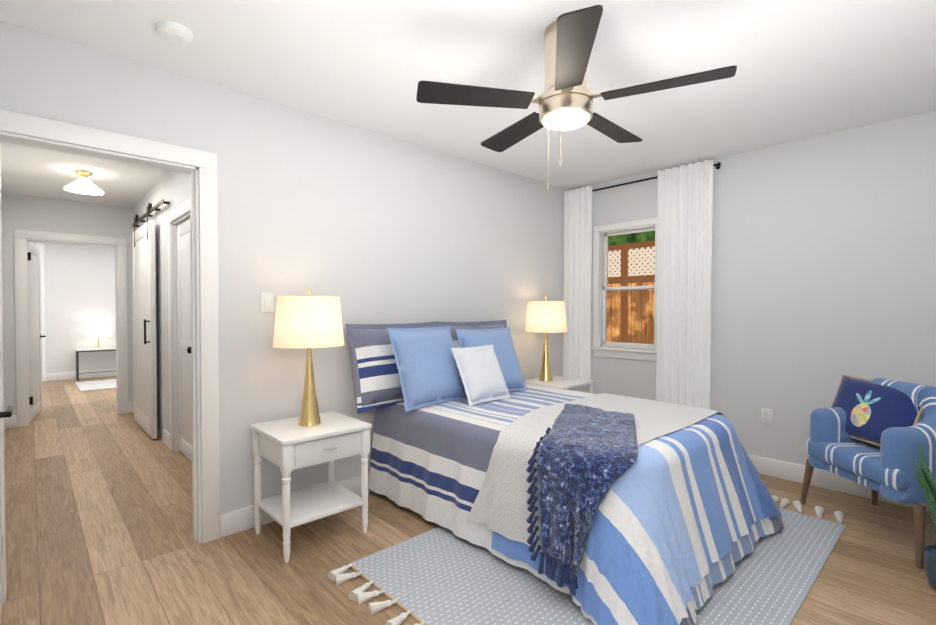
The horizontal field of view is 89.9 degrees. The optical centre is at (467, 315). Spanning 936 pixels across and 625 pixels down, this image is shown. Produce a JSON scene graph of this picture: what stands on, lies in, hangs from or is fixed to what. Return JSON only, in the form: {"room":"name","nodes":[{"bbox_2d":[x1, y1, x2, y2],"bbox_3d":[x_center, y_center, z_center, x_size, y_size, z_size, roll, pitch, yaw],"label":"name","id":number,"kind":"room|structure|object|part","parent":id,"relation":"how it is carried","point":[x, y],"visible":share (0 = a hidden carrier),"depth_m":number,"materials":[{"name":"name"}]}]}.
{"room":"bedroom","nodes":[
{"label":"bedroom","id":0,"kind":"room"},
{"bbox_2d":[29,242,46,381],"bbox_3d":[-7.577,-0.045,7.856,0.750,2.390,0.107,-1,1,-43],"label":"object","id":1,"kind":"structure","parent":0,"point":[41,246],"depth_m":8.12,"materials":[{"name":"white wood"}]},
{"bbox_2d":[1,192,133,414],"bbox_3d":[-4.589,-0.054,5.358,4.040,2.500,0.120,-1,1,-43],"label":"wall","id":2,"kind":"structure","parent":0,"point":[28,212],"depth_m":5.17,"materials":[{"name":"white paint"}]},
{"bbox_2d":[27,242,45,421],"bbox_3d":[-5.080,0.184,5.506,0.196,2.000,0.777,-1,1,-43],"label":"room door","id":3,"kind":"structure","parent":2,"relation":"in","point":[35,336],"depth_m":5.48,"materials":[{"name":"white wood"}]},
{"bbox_2d":[14,229,128,426],"bbox_3d":[-4.538,0.135,5.409,0.980,2.120,0.160,-1,1,-43],"label":"door frame","id":4,"kind":"structure","parent":2,"relation":"attached to","point":[22,238],"depth_m":5.19,"materials":[{"name":"white wood"}]},
{"bbox_2d":[27,241,115,373],"bbox_3d":[-7.357,-0.096,8.315,4.040,2.500,0.120,-1,1,-43],"label":"wall","id":5,"kind":"structure","parent":0,"point":[80,285],"depth_m":8.50,"materials":[{"name":"white paint"}]},
{"bbox_2d":[47,369,115,380],"bbox_3d":[-7.318,1.089,8.275,3.780,0.130,0.016,-1,1,-43],"label":"baseboard","id":6,"kind":"structure","parent":5,"relation":"attached to","point":[70,375],"depth_m":8.52,"materials":[{"name":"white wood"}]},
{"bbox_2d":[132,171,189,438],"bbox_3d":[-2.697,-0.040,4.369,0.170,2.500,4.150,-1,1,-43],"label":"wall","id":7,"kind":"structure","parent":0,"point":[172,188],"depth_m":4.47,"materials":[{"name":"white paint"}]},
{"bbox_2d":[132,199,169,438],"bbox_3d":[-3.272,0.041,4.764,0.128,2.287,1.710,-1,1,-43],"label":"barn door","id":8,"kind":"structure","parent":7,"relation":"in","point":[144,323],"depth_m":4.73,"materials":[{"name":"white wood"}]},
{"bbox_2d":[162,428,169,448],"bbox_3d":[-2.793,1.145,4.351,0.016,0.130,0.330,-1,1,-43],"label":"baseboard","id":9,"kind":"structure","parent":7,"relation":"attached to","point":[165,434],"depth_m":4.36,"materials":[{"name":"white wood"}]},
{"bbox_2d":[167,199,189,451],"bbox_3d":[-2.327,0.157,3.903,0.110,2.120,0.940,-1,1,-43],"label":"door frame","id":10,"kind":"structure","parent":7,"relation":"attached to","point":[181,210],"depth_m":4.16,"materials":[{"name":"white wood"}]},
{"bbox_2d":[177,218,191,461],"bbox_3d":[-2.339,0.207,3.893,0.119,2.000,0.736,-1,1,-43],"label":"hall door","id":11,"kind":"structure","parent":7,"relation":"in","point":[184,341],"depth_m":4.00,"materials":[{"name":"white wood"}]},
{"bbox_2d":[0,21,568,542],"bbox_3d":[-0.558,-0.027,3.448,4.565,2.500,0.120,-1,1,-43],"label":"wall","id":12,"kind":"structure","parent":0,"point":[368,227],"depth_m":2.95,"materials":[{"name":"white paint"}]},
{"bbox_2d":[0,405,12,622],"bbox_3d":[-1.762,0.238,1.711,0.150,2.000,0.759,-1,1,-43],"label":"bedroom door","id":13,"kind":"structure","parent":12,"relation":"in","point":[7,413],"depth_m":1.93,"materials":[{"name":"white"}]},
{"bbox_2d":[4,416,11,430],"bbox_3d":[-3.541,1.157,3.514,0.035,0.130,4.030,-1,1,-43],"label":"baseboard","id":14,"kind":"structure","parent":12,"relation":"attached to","point":[7,420],"depth_m":4.99,"materials":[{"name":"white wood"}]},
{"bbox_2d":[0,109,219,602],"bbox_3d":[-1.771,0.179,2.314,0.950,2.120,0.160,-1,1,-43],"label":"door frame","id":15,"kind":"structure","parent":12,"relation":"attached to","point":[205,354],"depth_m":2.53,"materials":[{"name":"white wood"}]},
{"bbox_2d":[261,292,272,311],"bbox_3d":[-1.186,-0.077,2.769,0.072,0.115,0.011,-1,1,-43],"label":"light switch","id":16,"kind":"object","parent":12,"relation":"attached to","point":[266,301],"visible":1,"depth_m":2.77,"materials":[{"name":"white plastic"}]},
{"bbox_2d":[220,473,371,537],"bbox_3d":[-0.155,1.154,3.748,3.350,0.130,0.016,-1,1,-43],"label":"baseboard","id":17,"kind":"structure","parent":12,"relation":"attached to","point":[237,521],"depth_m":2.69,"materials":[{"name":"white"}]},
{"bbox_2d":[0,376,935,624],"bbox_3d":[-2.761,1.254,4.814,5.940,0.100,11.540,-1,1,-43],"label":"floor","id":18,"kind":"structure","parent":0,"point":[99,508],"depth_m":2.50,"materials":[{"name":"brown wood"}]},
{"bbox_2d":[75,346,115,380],"bbox_3d":[-6.699,0.871,8.533,0.660,0.560,0.360,-1,1,-43],"label":"console table","id":19,"kind":"object","parent":18,"relation":"on","point":[78,350],"visible":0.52,"depth_m":8.38,"materials":[{"name":"white"}]},
{"bbox_2d":[84,323,111,347],"bbox_3d":[-6.714,0.370,8.512,0.400,0.440,0.400,-1,1,-43],"label":"table lamp","id":20,"kind":"object","parent":19,"relation":"on","point":[98,330],"visible":1,"depth_m":8.37,"materials":[{"name":"gold metal"}]},
{"bbox_2d":[75,379,115,390],"bbox_3d":[-5.985,1.150,7.891,0.900,0.020,1.100,-1,1,-43],"label":"area rug","id":21,"kind":"object","parent":18,"relation":"on","point":[96,385],"visible":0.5,"depth_m":7.64,"materials":[{"name":"white fabric"}]},
{"bbox_2d":[250,411,371,562],"bbox_3d":[-0.885,0.924,2.651,0.510,0.620,0.475,-1,1,-43],"label":"nightstand","id":22,"kind":"object","parent":18,"relation":"on","point":[287,446],"visible":1,"depth_m":2.57,"materials":[{"name":"white wood"}]},
{"bbox_2d":[273,288,344,426],"bbox_3d":[-0.894,0.229,2.643,0.384,0.768,0.384,-1,1,-43],"label":"table lamp","id":23,"kind":"object","parent":22,"relation":"on","point":[309,322],"visible":1,"depth_m":2.50,"materials":[{"name":"beige fabric"}]},
{"bbox_2d":[524,376,594,393],"bbox_3d":[0.805,0.902,4.233,0.510,0.620,0.475,-1,1,-43],"label":"nightstand","id":24,"kind":"object","parent":18,"relation":"on","point":[575,384],"visible":0.12,"depth_m":4.14,"materials":[{"name":"white wood"}]},
{"bbox_2d":[525,296,567,381],"bbox_3d":[0.705,0.207,4.243,0.384,0.768,0.384,-1,1,-43],"label":"table lamp","id":25,"kind":"object","parent":24,"relation":"on","point":[545,317],"visible":0.98,"depth_m":4.10,"materials":[{"name":"beige fabric"}]},
{"bbox_2d":[345,320,784,624],"bbox_3d":[0.547,0.643,2.940,1.806,1.175,2.124,-1,1,-43],"label":"bed","id":26,"kind":"object","parent":18,"relation":"on","point":[606,509],"visible":1,"depth_m":2.37,"materials":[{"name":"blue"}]},
{"bbox_2d":[387,325,466,411],"bbox_3d":[-0.261,0.337,3.176,0.170,0.550,0.570,-26,-17,40],"label":"pillow","id":27,"kind":"object","parent":26,"relation":"on","point":[430,378],"depth_m":3.06,"materials":[{"name":"blue fabric"}]},
{"bbox_2d":[451,344,510,405],"bbox_3d":[0.096,0.404,3.257,0.414,0.414,0.140,-1,-25,-44],"label":"pillow","id":28,"kind":"object","parent":26,"relation":"on","point":[481,374],"depth_m":3.18,"materials":[{"name":"white fabric"}]},
{"bbox_2d":[455,327,526,391],"bbox_3d":[0.184,0.342,3.572,0.550,0.530,0.170,-1,-22,-38],"label":"pillow","id":29,"kind":"object","parent":26,"relation":"on","point":[501,339],"depth_m":3.55,"materials":[{"name":"blue fabric"}]},
{"bbox_2d":[536,403,637,574],"bbox_3d":[0.582,0.800,2.406,0.917,0.494,0.824,-1,1,-43],"label":"knit throw","id":30,"kind":"object","parent":26,"relation":"on","point":[587,457],"depth_m":1.99,"materials":[{"name":"blue fabric"}]},
{"bbox_2d":[468,393,723,576],"bbox_3d":[0.802,0.830,2.727,1.572,0.499,0.832,-1,1,-43],"label":"blanket","id":31,"kind":"object","parent":26,"relation":"on","point":[519,472],"depth_m":2.25,"materials":[{"name":"white fabric"}]},
{"bbox_2d":[491,413,781,624],"bbox_3d":[0.988,0.894,2.537,1.710,0.607,0.901,-1,1,-43],"label":"blanket","id":32,"kind":"object","parent":26,"relation":"on","point":[644,535],"depth_m":2.05,"materials":[{"name":"blue fabric"}]},
{"bbox_2d":[328,495,845,624],"bbox_3d":[0.807,1.224,2.531,2.603,0.052,1.610,-1,1,-43],"label":"rug","id":33,"kind":"object","parent":18,"relation":"on","point":[440,575],"visible":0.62,"depth_m":2.16,"materials":[{"name":"fabric"}]},
{"bbox_2d":[800,374,935,568],"bbox_3d":[2.410,0.807,2.684,0.524,0.857,0.778,0,1,-3],"label":"armchair","id":34,"kind":"object","parent":18,"relation":"on","point":[872,434],"visible":1,"depth_m":2.62,"materials":[{"name":"fabric"}]},
{"bbox_3d":[2.378,0.858,2.683,0.460,0.172,0.626,0,1,-3],"label":"seat","id":35,"kind":"part","parent":34,"relation":"part of","materials":[{"name":"fabric"}]},
{"bbox_2d":[831,374,922,445],"bbox_3d":[2.393,0.568,2.780,0.120,0.392,0.532,24,-2,-7],"label":"pillow","id":36,"kind":"object","parent":34,"relation":"on","point":[868,408],"depth_m":2.72,"materials":[{"name":"blue fabric"}]},
{"bbox_2d":[913,444,935,590],"bbox_3d":[2.171,0.925,2.101,0.208,0.634,0.255,-1,1,-43],"label":"snake plant","id":37,"kind":"object","parent":18,"relation":"on","point":[927,484],"visible":1,"depth_m":2.12,"materials":[{"name":"green plant"}]},
{"bbox_3d":[2.179,1.158,2.095,0.208,0.168,0.208,-1,1,-43],"label":"pot","id":38,"kind":"part","parent":37,"relation":"part of","materials":[{"name":"blue ceramic"}]},
{"bbox_2d":[0,0,935,207],"bbox_3d":[-2.761,-1.346,4.777,5.940,0.100,11.540,-1,1,-43],"label":"ceiling","id":39,"kind":"structure","parent":0,"point":[806,69],"depth_m":2.37,"materials":[{"name":"white paint"}]},
{"bbox_2d":[63,170,103,194],"bbox_3d":[-3.445,-1.200,4.207,0.284,0.175,0.298,-1,1,-43],"label":"hall ceiling light","id":40,"kind":"object","parent":39,"relation":"attached to","point":[83,184],"visible":1,"depth_m":4.18,"materials":[{"name":"white glass"}]},
{"bbox_2d":[156,21,192,44],"bbox_3d":[-1.294,-1.238,2.070,0.140,0.039,0.140,-1,1,-43],"label":"smoke detector","id":41,"kind":"object","parent":39,"relation":"attached to","point":[174,32],"visible":1,"depth_m":2.04,"materials":[{"name":"white plastic"}]},
{"bbox_2d":[416,5,736,189],"bbox_3d":[0.455,-0.900,2.107,1.235,0.715,1.276,-1,1,-43],"label":"ceiling fan","id":42,"kind":"object","parent":39,"relation":"hanging from","point":[564,100],"visible":1,"depth_m":1.98,"materials":[{"name":"black wood"}]},
{"bbox_2d":[574,110,935,467],"bbox_3d":[2.165,-0.032,3.791,0.120,2.500,3.340,-1,1,-43],"label":"wall","id":43,"kind":"structure","parent":0,"point":[823,275],"depth_m":3.39,"materials":[{"name":"white paint"}]},
{"bbox_2d":[591,217,657,360],"bbox_3d":[1.518,-0.235,4.443,0.170,1.288,0.726,-1,1,-43],"label":"window","id":44,"kind":"structure","parent":43,"relation":"in","point":[602,233],"depth_m":4.57,"materials":[{"name":"white"}]},
{"bbox_2d":[592,162,720,191],"bbox_3d":[1.534,-1.214,4.293,0.090,0.036,1.472,-1,1,-43],"label":"curtain rod","id":45,"kind":"object","parent":43,"relation":"attached to","point":[718,165],"visible":0.46,"depth_m":4.26,"materials":[{"name":"black metal"}]},
{"bbox_2d":[563,186,591,379],"bbox_3d":[1.094,-0.035,4.652,0.086,2.442,0.320,-1,1,-43],"label":"curtain","id":46,"kind":"object","parent":45,"relation":"hanging from","point":[577,273],"visible":0.79,"depth_m":4.66,"materials":[{"name":"white fabric"}]},
{"bbox_2d":[656,160,712,408],"bbox_3d":[1.798,-0.025,3.900,0.086,2.442,0.450,-1,1,-43],"label":"curtain","id":47,"kind":"object","parent":45,"relation":"hanging from","point":[684,268],"visible":0.79,"depth_m":3.90,"materials":[{"name":"white fabric"}]},
{"bbox_2d":[761,408,771,424],"bbox_3d":[2.281,0.771,3.583,0.011,0.115,0.072,-1,1,-43],"label":"electrical outlet","id":48,"kind":"object","parent":43,"relation":"attached to","point":[766,416],"visible":1,"depth_m":3.58,"materials":[{"name":"white plastic"}]},
{"bbox_2d":[748,454,929,511],"bbox_3d":[2.116,1.154,3.762,0.016,0.130,3.060,-1,1,-43],"label":"baseboard","id":49,"kind":"structure","parent":43,"relation":"attached to","point":[826,479],"depth_m":3.35,"materials":[{"name":"white wood"}]},
{"label":"outside","id":50,"kind":"structure","parent":0,"visible":0},
{"bbox_3d":[3.236,1.293,6.251,4.780,0.020,11.000,-1,1,-43],"label":"ground","id":51,"kind":"structure","parent":50,"visible":0},
{"bbox_2d":[607,241,654,343],"bbox_3d":[2.183,0.182,5.952,0.065,2.210,5.096,-1,1,-43],"label":"fence","id":52,"kind":"object","parent":51,"relation":"on","point":[630,316],"visible":0.1,"depth_m":6.03,"materials":[{"name":"brown wood"}]},
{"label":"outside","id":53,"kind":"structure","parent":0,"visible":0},
{"bbox_2d":[608,231,654,276],"bbox_3d":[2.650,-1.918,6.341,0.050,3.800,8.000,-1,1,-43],"label":"foliage","id":54,"kind":"object","parent":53,"point":[632,238],"depth_m":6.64,"materials":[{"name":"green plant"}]}
]}

